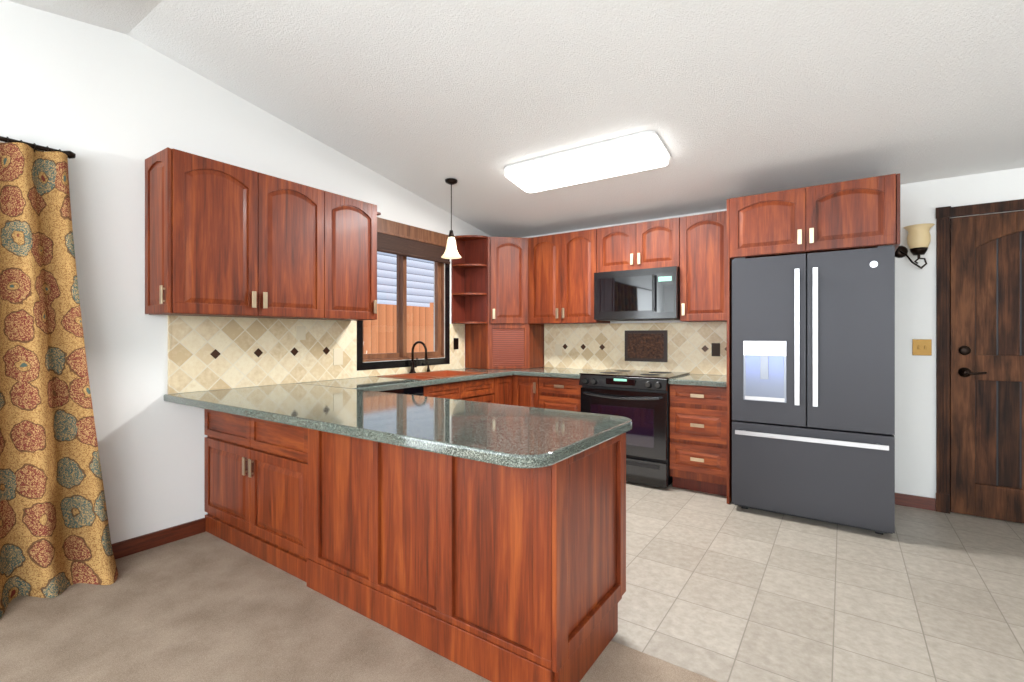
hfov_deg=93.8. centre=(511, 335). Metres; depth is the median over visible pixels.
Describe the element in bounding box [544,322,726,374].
tile backsplash
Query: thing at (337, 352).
electrical outlets
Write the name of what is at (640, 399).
range
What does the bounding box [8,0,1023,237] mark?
ceiling
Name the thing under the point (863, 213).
tall cabinet
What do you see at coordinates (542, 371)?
countertop
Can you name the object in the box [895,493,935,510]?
baseboard
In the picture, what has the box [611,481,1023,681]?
floor
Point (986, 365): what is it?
door
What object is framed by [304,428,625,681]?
base cabinet
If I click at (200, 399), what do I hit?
countertop
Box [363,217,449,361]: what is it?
window
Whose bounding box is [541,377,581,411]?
base cabinet
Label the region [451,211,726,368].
upper cabinet
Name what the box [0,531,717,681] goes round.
floor
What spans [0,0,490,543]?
wall
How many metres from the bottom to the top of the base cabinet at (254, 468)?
0.832 m
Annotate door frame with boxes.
[936,199,1023,513]
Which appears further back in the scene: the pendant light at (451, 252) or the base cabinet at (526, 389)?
the base cabinet at (526, 389)
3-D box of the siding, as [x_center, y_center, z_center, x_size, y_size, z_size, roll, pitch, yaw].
[-3.922,-2.366,6.331,0.100,4.800,9.000,0,0,35]
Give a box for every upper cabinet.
[145,147,332,319]
[321,193,380,320]
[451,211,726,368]
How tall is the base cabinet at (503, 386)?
0.844 m
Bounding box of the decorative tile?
[625,330,667,361]
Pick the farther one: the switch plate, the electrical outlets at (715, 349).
the electrical outlets at (715, 349)
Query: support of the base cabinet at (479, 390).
on the floor at (719, 588)
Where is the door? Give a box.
[950,211,1023,522]
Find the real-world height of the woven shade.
0.748 m
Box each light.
[441,178,461,258]
[895,223,934,268]
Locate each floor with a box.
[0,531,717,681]
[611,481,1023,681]
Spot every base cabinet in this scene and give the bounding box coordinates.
[204,409,303,580]
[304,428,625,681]
[422,390,493,402]
[493,375,512,404]
[513,375,540,407]
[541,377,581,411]
[670,384,726,495]
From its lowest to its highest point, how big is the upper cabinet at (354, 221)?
0.886 m
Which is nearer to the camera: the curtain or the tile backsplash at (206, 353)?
the curtain
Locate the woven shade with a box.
[363,232,449,320]
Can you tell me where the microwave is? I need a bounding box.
[594,266,679,320]
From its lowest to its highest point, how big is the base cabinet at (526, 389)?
0.844 m
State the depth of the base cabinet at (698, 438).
3.70 m
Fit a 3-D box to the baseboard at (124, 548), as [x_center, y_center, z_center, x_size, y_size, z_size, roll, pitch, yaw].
[-3.020,1.179,1.383,0.014,0.085,3.890,0,0,35]
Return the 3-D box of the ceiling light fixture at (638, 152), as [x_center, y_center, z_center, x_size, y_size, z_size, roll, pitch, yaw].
[0.528,-1.267,3.588,1.220,0.123,0.398,0,0,35]
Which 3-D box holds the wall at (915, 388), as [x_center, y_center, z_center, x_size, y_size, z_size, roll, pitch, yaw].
[2.257,-0.261,3.968,5.750,3.110,0.150,0,0,35]
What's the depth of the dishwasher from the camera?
3.55 m
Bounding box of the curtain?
[0,136,117,618]
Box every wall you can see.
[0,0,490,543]
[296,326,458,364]
[521,167,1023,498]
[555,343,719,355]
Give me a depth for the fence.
7.65 m
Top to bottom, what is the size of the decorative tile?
0.295 m
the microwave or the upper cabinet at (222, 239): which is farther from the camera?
the microwave
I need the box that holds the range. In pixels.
[579,369,689,487]
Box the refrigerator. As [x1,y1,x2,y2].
[732,245,894,534]
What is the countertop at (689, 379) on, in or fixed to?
on the base cabinet at (698, 438)
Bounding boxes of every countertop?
[164,341,535,408]
[208,385,631,468]
[516,367,597,378]
[668,374,726,386]
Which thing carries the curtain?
attached to the wall at (112, 110)
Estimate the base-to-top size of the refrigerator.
1.776 m
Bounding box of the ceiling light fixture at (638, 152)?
[504,131,670,192]
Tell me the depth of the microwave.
4.20 m
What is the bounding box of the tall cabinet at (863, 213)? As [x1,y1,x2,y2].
[727,173,899,503]
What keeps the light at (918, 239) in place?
attached to the wall at (915, 388)
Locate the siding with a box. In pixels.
[377,251,433,306]
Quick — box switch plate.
[912,339,931,355]
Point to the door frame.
(944, 215)
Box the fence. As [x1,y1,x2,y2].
[363,302,433,353]
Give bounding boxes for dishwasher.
[378,386,422,395]
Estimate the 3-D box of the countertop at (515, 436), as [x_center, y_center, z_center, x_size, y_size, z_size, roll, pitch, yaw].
[-0.480,0.367,2.226,1.910,0.040,0.828,0,0,35]
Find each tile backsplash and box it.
[168,259,464,393]
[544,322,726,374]
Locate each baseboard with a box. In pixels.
[112,518,204,558]
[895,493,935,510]

